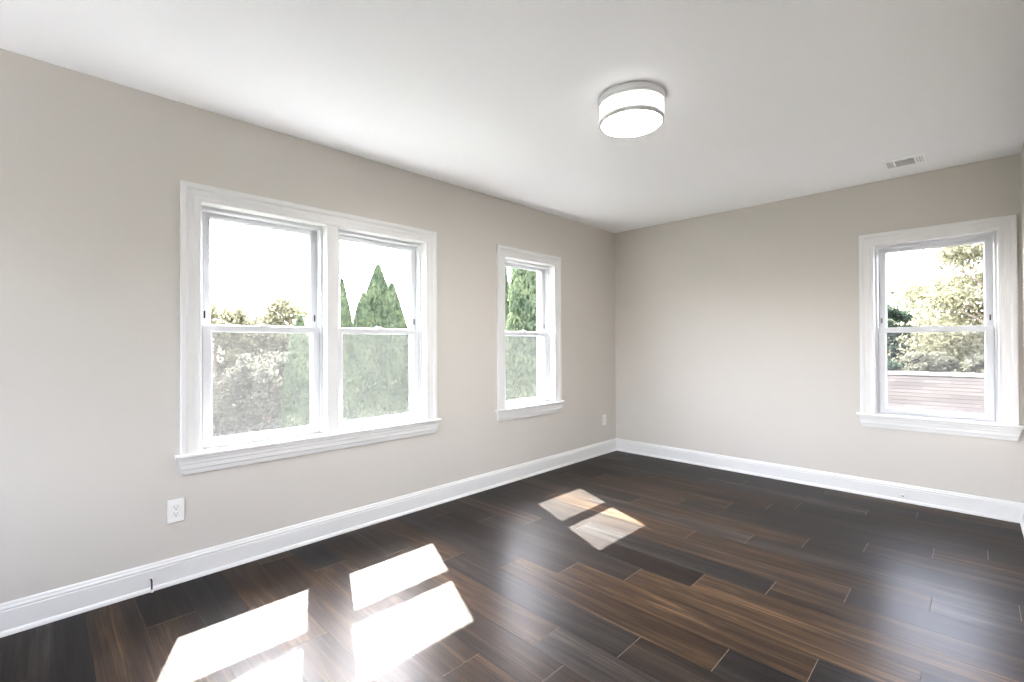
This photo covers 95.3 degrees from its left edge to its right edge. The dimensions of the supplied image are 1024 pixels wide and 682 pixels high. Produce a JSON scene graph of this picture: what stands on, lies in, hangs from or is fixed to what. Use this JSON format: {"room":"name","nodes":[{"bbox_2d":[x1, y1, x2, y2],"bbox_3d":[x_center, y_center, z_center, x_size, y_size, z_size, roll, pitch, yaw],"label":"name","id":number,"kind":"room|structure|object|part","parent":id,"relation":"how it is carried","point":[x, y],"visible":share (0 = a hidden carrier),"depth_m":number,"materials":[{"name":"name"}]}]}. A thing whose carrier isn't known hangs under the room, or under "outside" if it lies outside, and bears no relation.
{"room":"empty bedroom","nodes":[
{"label":"empty bedroom","id":0,"kind":"room"},
{"bbox_2d":[149,577,153,592],"bbox_3d":[-1.750,1.184,2.267,0.028,0.067,0.017,-1,-1,45],"label":"stub","id":1,"kind":"object","parent":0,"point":[150,578],"visible":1,"depth_m":2.26,"materials":[{"name":"white plastic"}]},
{"bbox_2d":[0,48,615,603],"bbox_3d":[-1.089,0.002,3.131,0.200,2.640,6.600,-1,-1,45],"label":"wall","id":2,"kind":"structure","parent":0,"point":[92,168],"depth_m":2.30,"materials":[{"name":"grey paint"}]},
{"bbox_2d":[167,498,183,523],"bbox_3d":[-1.697,0.857,2.358,0.008,0.116,0.072,-1,-1,45],"label":"wall outlet","id":3,"kind":"object","parent":2,"relation":"attached to","point":[175,508],"visible":1,"depth_m":2.35,"materials":[{"name":"white plastic"}]},
{"bbox_2d":[172,503,179,517],"bbox_3d":[-1.695,0.857,2.357,0.003,0.067,0.034,-1,0,45],"label":"receptacle","id":4,"kind":"object","parent":3,"relation":"attached to","point":[175,506],"depth_m":2.36,"materials":[{"name":"grey plastic"}]},
{"bbox_2d":[174,180,441,474],"bbox_3d":[-1.199,-0.065,3.009,0.265,1.500,1.636,-1,-1,45],"label":"window","id":5,"kind":"structure","parent":2,"relation":"in","point":[324,229],"depth_m":2.91,"materials":[{"name":"white plastic"}]},
{"bbox_3d":[-1.474,-0.375,2.762,0.032,0.652,0.626,-1,0,45],"label":"sash","id":6,"kind":"part","parent":5,"relation":"part of","materials":[{"name":"white plastic"}]},
{"bbox_3d":[-1.442,0.242,2.729,0.040,0.656,0.626,-1,0,45],"label":"sash","id":7,"kind":"part","parent":5,"relation":"part of","materials":[{"name":"white plastic"}]},
{"bbox_3d":[-1.462,-0.072,2.749,0.088,1.303,0.664,-1,0,45],"label":"vinyl frame","id":8,"kind":"part","parent":5,"relation":"part of","materials":[{"name":"white plastic"}]},
{"bbox_3d":[-0.954,-0.374,3.288,0.032,0.652,0.626,-1,0,45],"label":"sash","id":9,"kind":"part","parent":5,"relation":"part of","materials":[{"name":"white plastic"}]},
{"bbox_3d":[-0.922,0.243,3.255,0.040,0.656,0.626,-1,0,45],"label":"sash","id":10,"kind":"part","parent":5,"relation":"part of","materials":[{"name":"white plastic"}]},
{"bbox_3d":[-0.941,-0.072,3.275,0.088,1.303,0.664,-1,0,45],"label":"vinyl frame","id":11,"kind":"part","parent":5,"relation":"part of","materials":[{"name":"white plastic"}]},
{"bbox_3d":[-1.284,-0.096,3.093,0.022,1.413,1.584,-1,0,45],"label":"trim","id":12,"kind":"part","parent":5,"relation":"part of","materials":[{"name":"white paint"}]},
{"bbox_2d":[0,438,616,637],"bbox_3d":[-1.003,1.155,3.044,0.024,0.131,6.200,-1,-1,45],"label":"baseboard","id":13,"kind":"structure","parent":2,"relation":"attached to","point":[22,614],"depth_m":2.56,"materials":[{"name":"white wood"}]},
{"bbox_2d":[495,245,564,421],"bbox_3d":[0.103,-0.064,4.324,0.265,1.500,0.897,-1,-1,45],"label":"window","id":14,"kind":"structure","parent":2,"relation":"in","point":[548,400],"depth_m":4.47,"materials":[{"name":"white plastic"}]},
{"bbox_3d":[0.087,-0.373,4.339,0.032,0.652,0.627,-1,0,45],"label":"sash","id":15,"kind":"part","parent":14,"relation":"part of","materials":[{"name":"white plastic"}]},
{"bbox_3d":[0.120,0.244,4.306,0.040,0.656,0.627,-1,0,45],"label":"sash","id":16,"kind":"part","parent":14,"relation":"part of","materials":[{"name":"white plastic"}]},
{"bbox_3d":[0.100,-0.070,4.326,0.088,1.303,0.665,-1,0,45],"label":"vinyl frame","id":17,"kind":"part","parent":14,"relation":"part of","materials":[{"name":"white plastic"}]},
{"bbox_3d":[0.018,-0.094,4.408,0.022,1.413,0.845,-1,0,45],"label":"trim","id":18,"kind":"part","parent":14,"relation":"part of","materials":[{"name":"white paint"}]},
{"bbox_2d":[602,414,605,425],"bbox_3d":[1.006,0.860,5.088,0.008,0.116,0.072,-1,-1,45],"label":"wall outlet","id":19,"kind":"object","parent":2,"relation":"attached to","point":[603,416],"visible":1,"depth_m":5.08,"materials":[{"name":"white plastic"}]},
{"bbox_2d":[0,451,1023,681],"bbox_3d":[0.509,1.253,1.461,4.800,0.100,6.721,-1,-1,45],"label":"floor","id":20,"kind":"structure","parent":0,"point":[615,566],"depth_m":2.20,"materials":[{"name":"brown wood"}]},
{"bbox_2d":[0,0,1023,232],"bbox_3d":[0.539,-1.286,1.520,4.800,0.100,6.600,-1,-1,45],"label":"ceiling","id":21,"kind":"structure","parent":0,"point":[767,101],"depth_m":2.19,"materials":[{"name":"white paint"}]},
{"bbox_2d":[598,81,664,138],"bbox_3d":[0.606,-1.165,2.376,0.330,0.132,0.330,-1,-1,45],"label":"ceiling light","id":22,"kind":"object","parent":21,"relation":"attached to","point":[633,109],"visible":1,"depth_m":2.28,"materials":[{"name":"silver metal"}]},
{"bbox_2d":[602,110,660,135],"bbox_3d":[0.607,-1.107,2.375,0.293,0.009,0.293,-1,0,45],"label":"diffuser","id":23,"kind":"object","parent":22,"relation":"attached to","point":[614,122],"depth_m":2.36,"materials":[{"name":"white"}]},
{"bbox_3d":[0.606,-1.154,2.376,0.317,0.070,0.317,-1,0,45],"label":"lamp shade","id":24,"kind":"part","parent":22,"relation":"part of","materials":[{"name":"white glass"}]},
{"bbox_2d":[882,153,927,170],"bbox_3d":[2.709,-1.233,3.221,0.224,0.006,0.216,-1,-1,45],"label":"ceiling vent","id":25,"kind":"object","parent":21,"relation":"in","point":[921,158],"visible":1,"depth_m":3.22,"materials":[{"name":"white metal"}]},
{"bbox_2d":[615,153,1023,502],"bbox_3d":[2.408,-0.009,4.172,3.304,2.640,0.200,-1,-1,45],"label":"wall","id":26,"kind":"structure","parent":0,"point":[737,331],"depth_m":4.06,"materials":[{"name":"grey paint"}]},
{"bbox_2d":[616,438,1023,522],"bbox_3d":[2.263,1.146,4.155,3.103,0.131,0.024,-1,-1,45],"label":"baseboard","id":27,"kind":"structure","parent":26,"relation":"attached to","point":[1005,510],"depth_m":3.75,"materials":[{"name":"white wood"}]},
{"bbox_2d":[856,214,1023,440],"bbox_3d":[3.117,-0.084,3.459,0.897,1.500,0.265,-1,-1,45],"label":"window","id":28,"kind":"structure","parent":26,"relation":"in","point":[998,235],"depth_m":3.31,"materials":[{"name":"white wood"}]},
{"bbox_3d":[3.129,-0.393,3.475,0.627,0.652,0.032,-1,0,45],"label":"sash","id":29,"kind":"part","parent":28,"relation":"part of","materials":[{"name":"white plastic"}]},
{"bbox_3d":[3.119,-0.091,3.462,0.665,1.303,0.088,-1,0,45],"label":"vinyl frame","id":30,"kind":"part","parent":28,"relation":"part of","materials":[{"name":"white plastic"}]},
{"bbox_3d":[3.103,0.224,3.442,0.627,0.656,0.040,-1,0,45],"label":"sash","id":31,"kind":"part","parent":28,"relation":"part of","materials":[{"name":"white plastic"}]},
{"bbox_2d":[1021,143,1023,366],"bbox_3d":[2.279,-0.023,1.836,0.200,2.640,3.300,-1,-1,45],"label":"wall","id":32,"kind":"structure","parent":0,"point":[1022,151],"depth_m":3.03,"materials":[{"name":"grey paint"}]},
{"bbox_2d":[1020,504,1023,536],"bbox_3d":[2.205,1.132,1.908,0.024,0.131,3.300,-1,-1,45],"label":"baseboard","id":33,"kind":"structure","parent":32,"relation":"attached to","point":[1022,521],"depth_m":2.99,"materials":[{"name":"white wood"}]},
{"label":"outside","id":34,"kind":"structure","parent":0,"visible":0},
{"bbox_3d":[8.222,4.333,12.342,140.000,0.300,140.000,-1,-1,45],"label":"ground","id":35,"kind":"structure","parent":34,"visible":0},
{"bbox_2d":[212,371,222,436],"bbox_3d":[-7.316,2.315,9.705,2.587,3.969,2.560,-1,-1,45],"label":"leafy shrub","id":36,"kind":"object","parent":35,"relation":"on","point":[215,414],"visible":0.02,"depth_m":10.27,"materials":[{"name":"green plant"}]},
{"bbox_2d":[210,298,266,436],"bbox_3d":[-7.958,1.588,12.398,2.715,5.461,2.719,-1,-1,45],"label":"leafy tree","id":37,"kind":"object","parent":35,"relation":"on","point":[228,315],"visible":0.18,"depth_m":12.30,"materials":[{"name":"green plant"}]},
{"bbox_2d":[212,314,276,431],"bbox_3d":[-7.802,1.716,14.095,2.663,5.225,2.922,-1,-1,45],"label":"leafy tree","id":38,"kind":"object","parent":35,"relation":"on","point":[221,346],"visible":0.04,"depth_m":13.32,"materials":[{"name":"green plant"}]},
{"bbox_2d":[212,350,294,437],"bbox_3d":[-5.658,2.269,10.700,2.376,4.057,2.369,-1,-1,45],"label":"leafy shrub","id":39,"kind":"object","parent":35,"relation":"on","point":[267,396],"visible":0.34,"depth_m":10.28,"materials":[{"name":"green plant"}]},
{"bbox_2d":[225,290,354,431],"bbox_3d":[-6.006,1.439,13.491,3.633,5.754,3.552,0,0,21],"label":"leafy tree","id":40,"kind":"object","parent":35,"relation":"on","point":[281,311],"visible":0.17,"depth_m":12.72,"materials":[{"name":"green plant"}]},
{"bbox_2d":[277,313,309,428],"bbox_3d":[-4.785,1.828,10.502,1.310,4.916,1.270,0,0,-7],"label":"arborvitae","id":41,"kind":"object","parent":35,"relation":"on","point":[295,385],"visible":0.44,"depth_m":10.24,"materials":[{"name":"green plant"}]},
{"bbox_2d":[340,277,354,420],"bbox_3d":[-3.810,1.414,10.471,1.190,5.734,1.188,-1,-1,45],"label":"arborvitae","id":42,"kind":"object","parent":35,"relation":"on","point":[346,319],"visible":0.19,"depth_m":10.33,"materials":[{"name":"green plant"}]},
{"bbox_2d":[343,292,389,420],"bbox_3d":[-3.326,1.579,10.585,1.833,5.401,1.864,-1,-1,45],"label":"arborvitae","id":43,"kind":"object","parent":35,"relation":"on","point":[363,317],"visible":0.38,"depth_m":10.20,"materials":[{"name":"green plant"}]},
{"bbox_2d":[350,264,407,418],"bbox_3d":[-3.143,1.216,10.967,2.527,6.129,2.564,-1,-1,45],"label":"arborvitae","id":44,"kind":"object","parent":35,"relation":"on","point":[376,290],"visible":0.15,"depth_m":10.62,"materials":[{"name":"green plant"}]},
{"bbox_2d":[370,282,408,415],"bbox_3d":[-2.811,1.445,10.878,1.832,5.667,1.929,0,0,11],"label":"arborvitae","id":45,"kind":"object","parent":35,"relation":"on","point":[393,317],"visible":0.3,"depth_m":10.50,"materials":[{"name":"green plant"}]},
{"bbox_2d":[401,335,408,412],"bbox_3d":[-2.056,1.678,10.876,1.685,5.193,1.696,0,0,2],"label":"arborvitae","id":46,"kind":"object","parent":35,"relation":"on","point":[406,369],"visible":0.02,"depth_m":10.55,"materials":[{"name":"green plant"}]},
{"bbox_2d":[505,267,509,398],"bbox_3d":[-0.409,0.685,11.128,1.809,7.166,1.829,0,0,23],"label":"arborvitae","id":47,"kind":"object","parent":35,"relation":"on","point":[507,284],"visible":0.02,"depth_m":10.90,"materials":[{"name":"green plant"}]},
{"bbox_2d":[505,268,536,400],"bbox_3d":[0.384,0.571,9.505,1.744,7.366,1.657,0,0,4],"label":"arborvitae","id":48,"kind":"object","parent":35,"relation":"on","point":[521,351],"visible":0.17,"depth_m":9.12,"materials":[{"name":"green plant"}]},
{"bbox_2d":[887,358,904,370],"bbox_3d":[9.754,2.201,12.879,1.846,4.067,1.672,0,0,-21],"label":"leafy shrub","id":49,"kind":"object","parent":35,"relation":"on","point":[895,365],"visible":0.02,"depth_m":12.37,"materials":[{"name":"green plant"}]},
{"bbox_2d":[887,305,921,370],"bbox_3d":[11.301,1.536,14.341,1.883,5.396,1.880,0,0,-10],"label":"leafy tree","id":50,"kind":"object","parent":35,"relation":"on","point":[899,315],"visible":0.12,"depth_m":13.83,"materials":[{"name":"green plant"}]},
{"bbox_2d":[887,277,938,323],"bbox_3d":[17.532,0.720,20.617,2.952,7.046,2.968,-1,-1,45],"label":"leafy tree","id":51,"kind":"object","parent":35,"relation":"on","point":[890,287],"visible":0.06,"depth_m":20.70,"materials":[{"name":"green plant"}]},
{"bbox_2d":[897,349,960,371],"bbox_3d":[10.481,2.202,11.833,1.898,4.044,1.657,0,0,-34],"label":"leafy shrub","id":52,"kind":"object","parent":35,"relation":"on","point":[939,360],"visible":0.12,"depth_m":11.53,"materials":[{"name":"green plant"}]},
{"bbox_2d":[887,302,979,371],"bbox_3d":[15.201,1.349,17.561,4.303,5.776,4.580,0,0,-21],"label":"leafy tree","id":53,"kind":"object","parent":35,"relation":"on","point":[913,316],"visible":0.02,"depth_m":16.91,"materials":[{"name":"green plant"}]},
{"bbox_2d":[887,243,984,372],"bbox_3d":[13.800,0.078,12.324,6.654,8.266,7.081,0,0,-30],"label":"leafy tree","id":54,"kind":"object","parent":35,"relation":"on","point":[953,296],"visible":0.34,"depth_m":12.77,"materials":[{"name":"green plant"}]},
{"bbox_2d":[887,370,984,413],"bbox_3d":[7.571,2.298,5.952,9.900,3.697,8.280,-1,-1,45],"label":"building","id":55,"kind":"structure","parent":35,"relation":"on","point":[942,391],"depth_m":6.63,"materials":[{"name":"beige wood"}]},
{"bbox_2d":[951,353,984,372],"bbox_3d":[10.916,2.237,10.572,1.847,3.955,1.774,0,0,1],"label":"leafy shrub","id":56,"kind":"object","parent":35,"relation":"on","point":[974,363],"visible":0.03,"depth_m":10.59,"materials":[{"name":"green plant"}]}
]}

